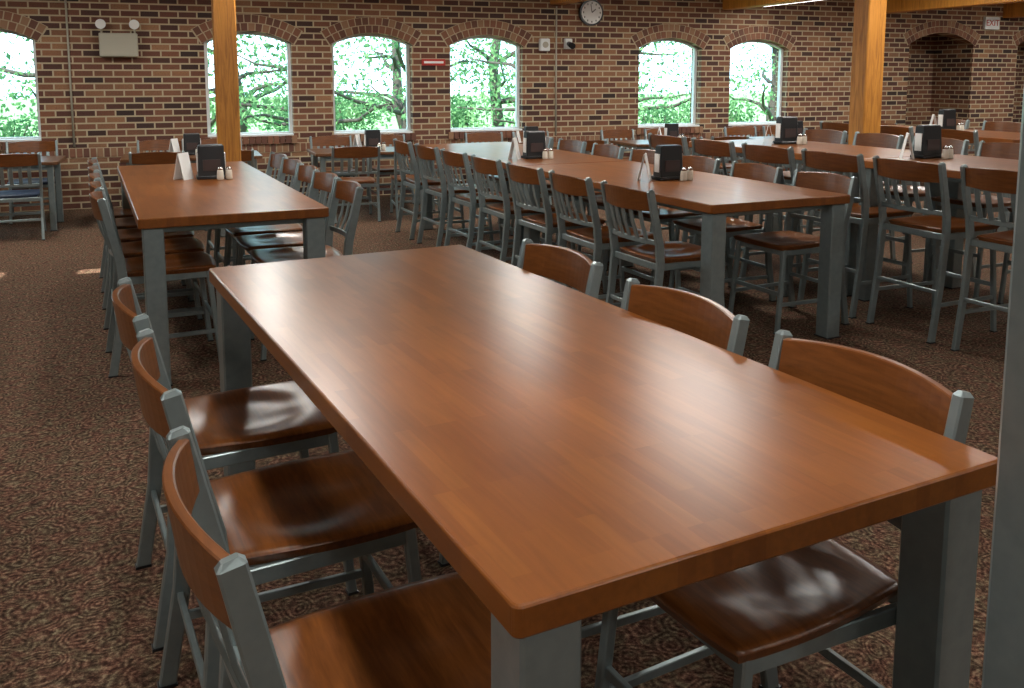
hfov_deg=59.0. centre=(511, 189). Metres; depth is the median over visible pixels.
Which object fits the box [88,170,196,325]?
counter chair
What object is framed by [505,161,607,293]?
counter chair
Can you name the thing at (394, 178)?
dining chair
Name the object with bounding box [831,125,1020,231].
bar table
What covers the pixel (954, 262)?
bar table
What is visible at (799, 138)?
salt shaker
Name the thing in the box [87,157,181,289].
counter chair
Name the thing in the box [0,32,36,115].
tree
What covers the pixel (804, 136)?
pepper shaker
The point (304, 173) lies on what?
counter chair
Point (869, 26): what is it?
timber post
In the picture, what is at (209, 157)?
napkin dispenser
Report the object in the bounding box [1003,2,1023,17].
ceiling beam
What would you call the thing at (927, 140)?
napkin dispenser
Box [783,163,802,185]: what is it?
dining chair
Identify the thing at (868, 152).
bar table
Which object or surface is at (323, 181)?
counter chair
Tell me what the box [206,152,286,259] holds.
counter chair
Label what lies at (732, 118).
shrub
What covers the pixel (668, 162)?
napkin dispenser
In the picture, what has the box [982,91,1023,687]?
steel column
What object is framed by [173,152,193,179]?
menu card
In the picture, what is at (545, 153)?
salt shaker
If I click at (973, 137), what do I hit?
bar stool
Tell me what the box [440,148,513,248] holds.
counter chair
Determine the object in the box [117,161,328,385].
table
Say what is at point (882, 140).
bar stool
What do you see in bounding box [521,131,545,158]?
napkin dispenser
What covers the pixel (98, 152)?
band
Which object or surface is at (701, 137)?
dining chair
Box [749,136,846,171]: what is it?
dining table
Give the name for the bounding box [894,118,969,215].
bar stool
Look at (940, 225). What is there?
bar stool
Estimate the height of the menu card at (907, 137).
0.190 m
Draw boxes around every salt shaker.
[217,167,223,179]
[542,149,547,158]
[680,167,686,180]
[797,134,801,144]
[941,146,948,158]
[956,123,960,129]
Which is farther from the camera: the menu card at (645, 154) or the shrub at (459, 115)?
the shrub at (459, 115)
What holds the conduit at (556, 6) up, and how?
attached to the wall
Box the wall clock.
[579,0,602,25]
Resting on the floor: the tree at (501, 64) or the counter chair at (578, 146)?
the counter chair at (578, 146)
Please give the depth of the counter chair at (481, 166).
7.35 m
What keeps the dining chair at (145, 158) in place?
on the floor
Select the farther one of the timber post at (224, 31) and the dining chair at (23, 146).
the dining chair at (23, 146)
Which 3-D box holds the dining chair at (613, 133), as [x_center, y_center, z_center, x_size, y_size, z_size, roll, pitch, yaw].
[1.652,-0.432,13.136,0.543,0.873,0.662,-3,8,-22]
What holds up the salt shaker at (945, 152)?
on the bar table at (954, 262)
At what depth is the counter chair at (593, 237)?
6.11 m
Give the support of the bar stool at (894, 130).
on the floor
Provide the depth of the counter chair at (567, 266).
3.47 m
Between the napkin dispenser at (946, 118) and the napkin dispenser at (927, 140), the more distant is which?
the napkin dispenser at (946, 118)
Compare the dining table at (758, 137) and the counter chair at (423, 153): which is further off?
the dining table at (758, 137)
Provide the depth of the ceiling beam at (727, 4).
13.52 m
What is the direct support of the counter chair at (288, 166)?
on the floor
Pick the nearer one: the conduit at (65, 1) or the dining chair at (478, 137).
the conduit at (65, 1)
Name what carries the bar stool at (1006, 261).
on the floor
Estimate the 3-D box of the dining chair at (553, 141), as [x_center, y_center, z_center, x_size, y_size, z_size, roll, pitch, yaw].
[0.138,-0.188,11.203,0.543,0.873,0.662,-3,8,-26]
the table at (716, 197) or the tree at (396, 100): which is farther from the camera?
the tree at (396, 100)
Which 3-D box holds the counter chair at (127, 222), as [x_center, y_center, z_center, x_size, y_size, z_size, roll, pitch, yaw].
[-2.790,0.305,6.789,0.662,0.998,0.543,-3,8,-25]
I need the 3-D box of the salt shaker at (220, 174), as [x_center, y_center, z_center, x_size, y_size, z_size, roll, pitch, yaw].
[-2.077,-0.119,6.444,0.049,0.094,0.050,-3,8,-23]
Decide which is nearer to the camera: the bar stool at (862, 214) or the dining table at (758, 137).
the bar stool at (862, 214)
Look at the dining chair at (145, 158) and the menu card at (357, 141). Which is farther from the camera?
the menu card at (357, 141)
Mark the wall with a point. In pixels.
(159, 93)
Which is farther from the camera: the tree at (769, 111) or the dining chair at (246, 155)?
the tree at (769, 111)
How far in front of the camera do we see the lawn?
46.24 m
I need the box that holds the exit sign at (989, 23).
[983,17,999,29]
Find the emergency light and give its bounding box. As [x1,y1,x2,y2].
[95,19,138,56]
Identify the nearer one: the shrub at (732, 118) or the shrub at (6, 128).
the shrub at (6, 128)
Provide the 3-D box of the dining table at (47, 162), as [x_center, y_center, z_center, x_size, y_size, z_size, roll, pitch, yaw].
[-5.652,0.057,9.749,1.500,0.750,0.800,-3,8,-20]
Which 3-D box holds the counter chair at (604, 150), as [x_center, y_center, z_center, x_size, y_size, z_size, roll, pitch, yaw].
[0.677,0.070,8.657,0.662,0.998,0.543,-3,8,-23]
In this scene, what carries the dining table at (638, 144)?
on the floor
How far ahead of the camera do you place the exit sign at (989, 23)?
16.06 m
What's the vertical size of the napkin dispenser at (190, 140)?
0.245 m
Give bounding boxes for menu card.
[169,138,180,151]
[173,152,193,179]
[353,134,361,146]
[508,137,520,159]
[515,131,521,142]
[637,153,651,180]
[899,132,913,158]
[929,114,936,124]
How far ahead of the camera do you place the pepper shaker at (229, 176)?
6.46 m
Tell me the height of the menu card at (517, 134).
0.190 m
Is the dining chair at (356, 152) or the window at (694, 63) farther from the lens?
the window at (694, 63)
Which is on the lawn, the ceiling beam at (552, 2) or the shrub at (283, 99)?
the shrub at (283, 99)
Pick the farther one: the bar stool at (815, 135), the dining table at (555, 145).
the dining table at (555, 145)
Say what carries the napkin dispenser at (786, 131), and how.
on the bar table at (868, 152)
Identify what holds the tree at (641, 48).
on the lawn
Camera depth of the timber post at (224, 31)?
9.18 m
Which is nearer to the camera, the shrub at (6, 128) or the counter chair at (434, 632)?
the counter chair at (434, 632)
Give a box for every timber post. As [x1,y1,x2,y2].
[211,0,240,236]
[848,0,886,144]
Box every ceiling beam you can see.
[550,0,587,4]
[723,0,815,9]
[886,0,1023,13]
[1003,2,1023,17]
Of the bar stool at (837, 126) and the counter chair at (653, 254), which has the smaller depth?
the counter chair at (653, 254)
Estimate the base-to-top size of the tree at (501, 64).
5.704 m
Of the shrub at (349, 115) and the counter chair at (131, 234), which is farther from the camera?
the shrub at (349, 115)
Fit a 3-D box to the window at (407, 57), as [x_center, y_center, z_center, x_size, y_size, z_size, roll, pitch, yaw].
[-1.939,-1.469,12.503,1.100,1.370,0.190,-3,8,-20]
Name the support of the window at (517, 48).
in the wall
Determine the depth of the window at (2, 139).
11.07 m
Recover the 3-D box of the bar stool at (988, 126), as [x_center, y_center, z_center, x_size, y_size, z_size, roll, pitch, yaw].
[5.419,-0.211,10.348,0.662,1.133,0.543,-3,8,-25]
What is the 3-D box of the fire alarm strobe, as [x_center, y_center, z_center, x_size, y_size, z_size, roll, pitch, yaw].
[0.473,-2.113,13.171,0.150,0.180,0.090,-3,8,-20]
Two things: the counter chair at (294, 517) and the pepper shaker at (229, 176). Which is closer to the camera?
the counter chair at (294, 517)
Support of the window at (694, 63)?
in the wall
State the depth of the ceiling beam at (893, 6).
13.99 m
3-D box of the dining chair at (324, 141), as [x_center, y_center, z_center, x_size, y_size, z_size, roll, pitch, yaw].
[-2.284,-0.249,11.683,0.543,0.873,0.662,-3,8,-21]
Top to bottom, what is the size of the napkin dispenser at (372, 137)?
0.245 m
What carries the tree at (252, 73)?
on the lawn
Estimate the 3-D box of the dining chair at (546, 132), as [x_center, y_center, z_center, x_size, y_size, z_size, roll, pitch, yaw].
[0.359,-0.372,12.659,0.543,0.873,0.662,-3,8,-20]
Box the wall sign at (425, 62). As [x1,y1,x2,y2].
[422,59,444,65]
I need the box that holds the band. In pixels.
[0,131,774,158]
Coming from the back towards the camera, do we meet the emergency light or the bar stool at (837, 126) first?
the emergency light
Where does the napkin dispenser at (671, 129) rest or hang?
on the dining table at (638, 144)
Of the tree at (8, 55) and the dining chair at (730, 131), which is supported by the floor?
the dining chair at (730, 131)
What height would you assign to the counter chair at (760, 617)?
0.998 m
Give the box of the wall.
[0,0,1023,212]
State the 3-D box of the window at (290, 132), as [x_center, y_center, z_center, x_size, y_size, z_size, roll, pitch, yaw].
[-3.467,-1.398,11.939,1.100,1.370,0.190,-3,8,-20]
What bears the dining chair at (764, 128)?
on the floor
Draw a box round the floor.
[0,180,1013,687]
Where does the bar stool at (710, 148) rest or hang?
on the floor
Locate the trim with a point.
(18, 23)
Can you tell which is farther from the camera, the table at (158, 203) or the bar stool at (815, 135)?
the bar stool at (815, 135)
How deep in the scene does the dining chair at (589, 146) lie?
11.13 m
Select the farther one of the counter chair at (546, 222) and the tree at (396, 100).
the tree at (396, 100)
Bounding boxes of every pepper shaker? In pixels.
[226,166,232,179]
[548,148,552,158]
[687,167,692,179]
[802,134,806,143]
[948,146,952,158]
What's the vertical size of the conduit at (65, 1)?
1.880 m
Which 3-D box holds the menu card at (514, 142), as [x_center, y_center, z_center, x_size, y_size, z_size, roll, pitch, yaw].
[0.023,-0.372,8.066,0.090,0.190,0.120,2,7,15]
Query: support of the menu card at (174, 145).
on the dining table at (125, 158)
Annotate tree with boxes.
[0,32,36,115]
[0,33,246,123]
[207,35,340,132]
[207,36,342,131]
[208,35,405,131]
[254,37,488,128]
[266,37,509,128]
[382,39,514,126]
[451,38,674,127]
[482,41,764,122]
[508,42,729,106]
[686,42,776,121]
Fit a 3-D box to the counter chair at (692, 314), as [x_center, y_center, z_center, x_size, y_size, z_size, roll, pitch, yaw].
[0.270,0.825,2.658,0.662,0.998,0.543,-4,8,-27]
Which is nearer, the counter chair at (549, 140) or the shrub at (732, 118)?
the counter chair at (549, 140)
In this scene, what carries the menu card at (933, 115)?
on the bar table at (987, 136)
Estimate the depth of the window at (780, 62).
14.85 m
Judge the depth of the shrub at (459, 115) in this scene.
22.84 m
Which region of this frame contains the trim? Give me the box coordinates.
[0,10,1023,150]
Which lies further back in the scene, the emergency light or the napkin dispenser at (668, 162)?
the emergency light
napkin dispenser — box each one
[182,133,200,154]
[196,144,225,179]
[364,129,381,149]
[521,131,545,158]
[523,126,538,137]
[651,144,682,180]
[664,123,678,136]
[772,116,797,143]
[798,121,802,133]
[910,125,941,158]
[937,109,955,129]
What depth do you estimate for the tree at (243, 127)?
23.21 m
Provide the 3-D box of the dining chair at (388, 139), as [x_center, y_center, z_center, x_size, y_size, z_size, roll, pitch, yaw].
[-1.609,-0.280,11.932,0.543,0.873,0.662,-3,8,-20]
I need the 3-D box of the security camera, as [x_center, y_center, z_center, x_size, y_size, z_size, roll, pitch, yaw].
[0.851,-2.139,13.244,0.120,0.157,0.212,-3,8,-20]
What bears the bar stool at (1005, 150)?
on the floor
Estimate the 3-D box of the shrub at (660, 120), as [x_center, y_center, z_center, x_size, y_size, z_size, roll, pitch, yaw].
[3.212,-1.200,19.184,1.614,1.309,2.099,4,8,27]
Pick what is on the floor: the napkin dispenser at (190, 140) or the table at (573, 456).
the table at (573, 456)
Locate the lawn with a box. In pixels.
[0,93,768,136]
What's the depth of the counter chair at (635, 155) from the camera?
8.11 m
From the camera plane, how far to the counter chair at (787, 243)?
6.07 m
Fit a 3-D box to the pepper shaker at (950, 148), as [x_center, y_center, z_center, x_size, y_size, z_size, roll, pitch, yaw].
[3.262,-0.282,6.737,0.049,0.094,0.050,-3,8,-23]
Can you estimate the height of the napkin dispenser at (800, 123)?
0.245 m
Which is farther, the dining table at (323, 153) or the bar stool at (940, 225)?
the dining table at (323, 153)
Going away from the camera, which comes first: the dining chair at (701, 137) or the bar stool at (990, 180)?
the bar stool at (990, 180)
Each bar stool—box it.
[647,133,731,241]
[691,137,782,278]
[739,142,815,296]
[759,128,847,232]
[796,148,913,318]
[803,131,903,259]
[816,121,886,216]
[865,155,998,343]
[880,125,926,233]
[883,136,969,280]
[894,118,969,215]
[922,129,997,237]
[923,140,1019,297]
[950,164,1017,351]
[980,120,1020,194]
[997,208,1013,303]
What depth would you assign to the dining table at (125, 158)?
10.29 m
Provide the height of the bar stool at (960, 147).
1.133 m
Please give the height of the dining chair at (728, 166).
0.873 m
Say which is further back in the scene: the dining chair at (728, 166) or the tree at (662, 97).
the tree at (662, 97)
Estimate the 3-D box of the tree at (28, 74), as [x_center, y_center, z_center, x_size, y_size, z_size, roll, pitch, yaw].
[-8.755,-3.465,17.440,6.539,6.245,6.637,4,8,31]
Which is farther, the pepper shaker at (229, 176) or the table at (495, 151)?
the table at (495, 151)
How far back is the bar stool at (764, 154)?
6.85 m
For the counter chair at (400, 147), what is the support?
on the floor
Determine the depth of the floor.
4.02 m
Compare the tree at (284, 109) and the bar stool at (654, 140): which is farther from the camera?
the tree at (284, 109)
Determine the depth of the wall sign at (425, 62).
12.65 m
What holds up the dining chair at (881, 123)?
on the floor
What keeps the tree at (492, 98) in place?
on the lawn
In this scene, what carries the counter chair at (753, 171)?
on the floor
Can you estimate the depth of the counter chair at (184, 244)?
5.84 m
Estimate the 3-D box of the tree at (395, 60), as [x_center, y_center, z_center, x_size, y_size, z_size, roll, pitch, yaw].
[-3.383,-4.725,25.491,6.496,6.844,6.841,4,8,29]
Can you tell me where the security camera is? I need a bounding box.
[564,39,575,48]
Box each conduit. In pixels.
[64,0,74,146]
[555,6,556,134]
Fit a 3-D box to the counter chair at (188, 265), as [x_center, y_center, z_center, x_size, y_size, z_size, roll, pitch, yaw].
[-2.075,0.495,5.281,0.662,0.998,0.543,-3,8,-26]
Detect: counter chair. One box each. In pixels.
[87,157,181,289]
[88,163,188,307]
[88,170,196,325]
[89,178,207,337]
[89,188,218,377]
[111,277,358,652]
[130,328,421,687]
[162,425,490,687]
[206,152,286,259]
[215,157,300,267]
[225,163,317,265]
[235,169,338,264]
[250,178,363,360]
[393,138,465,239]
[414,143,493,246]
[437,238,603,566]
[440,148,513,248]
[470,154,557,261]
[484,136,553,225]
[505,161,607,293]
[510,138,586,235]
[541,143,624,246]
[548,170,654,298]
[577,148,660,270]
[581,278,749,638]
[595,329,973,687]
[600,180,725,306]
[618,156,720,284]
[669,161,782,301]
[728,169,857,334]
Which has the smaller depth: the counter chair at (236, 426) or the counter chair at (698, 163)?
the counter chair at (236, 426)
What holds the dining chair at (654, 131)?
on the floor
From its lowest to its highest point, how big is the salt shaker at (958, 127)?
0.094 m
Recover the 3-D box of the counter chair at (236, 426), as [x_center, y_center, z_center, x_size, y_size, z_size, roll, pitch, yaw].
[-0.901,0.793,2.913,0.662,0.998,0.543,-4,8,-27]
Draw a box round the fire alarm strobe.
[539,38,549,50]
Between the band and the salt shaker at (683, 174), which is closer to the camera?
the salt shaker at (683, 174)
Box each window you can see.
[0,29,41,141]
[204,31,293,136]
[332,34,411,134]
[450,35,521,131]
[638,38,699,127]
[728,40,782,125]
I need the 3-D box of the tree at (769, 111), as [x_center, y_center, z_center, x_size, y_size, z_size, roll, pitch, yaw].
[6.114,-3.727,21.715,6.033,5.677,5.945,6,10,41]
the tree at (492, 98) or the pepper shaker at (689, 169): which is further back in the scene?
the tree at (492, 98)
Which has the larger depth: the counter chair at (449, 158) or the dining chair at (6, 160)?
the dining chair at (6, 160)
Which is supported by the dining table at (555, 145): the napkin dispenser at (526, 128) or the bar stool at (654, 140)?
the napkin dispenser at (526, 128)
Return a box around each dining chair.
[0,152,46,239]
[5,140,57,224]
[128,150,183,165]
[137,140,182,152]
[201,138,241,149]
[205,149,253,230]
[309,135,357,194]
[331,145,380,223]
[366,134,413,203]
[390,145,440,219]
[465,132,510,193]
[496,141,553,204]
[512,131,548,140]
[582,139,606,153]
[600,129,634,160]
[643,128,663,149]
[683,136,702,155]
[711,135,748,174]
[724,126,756,174]
[762,126,810,171]
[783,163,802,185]
[881,123,909,149]
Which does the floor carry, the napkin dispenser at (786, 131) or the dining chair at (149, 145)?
the dining chair at (149, 145)
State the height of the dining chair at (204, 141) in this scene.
0.873 m
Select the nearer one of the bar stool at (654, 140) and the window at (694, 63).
the bar stool at (654, 140)
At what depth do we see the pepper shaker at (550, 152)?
8.06 m
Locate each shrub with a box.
[0,112,38,136]
[256,94,344,131]
[335,91,391,129]
[451,94,492,127]
[638,104,689,123]
[673,98,758,122]
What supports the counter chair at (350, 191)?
on the floor
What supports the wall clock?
attached to the wall
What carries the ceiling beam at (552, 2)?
attached to the ceiling
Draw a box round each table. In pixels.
[3,156,65,230]
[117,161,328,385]
[120,150,262,168]
[209,245,997,687]
[307,146,434,210]
[420,142,627,262]
[473,142,589,191]
[524,161,849,339]
[610,138,726,174]
[689,138,953,296]
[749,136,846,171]
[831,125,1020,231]
[856,154,1018,301]

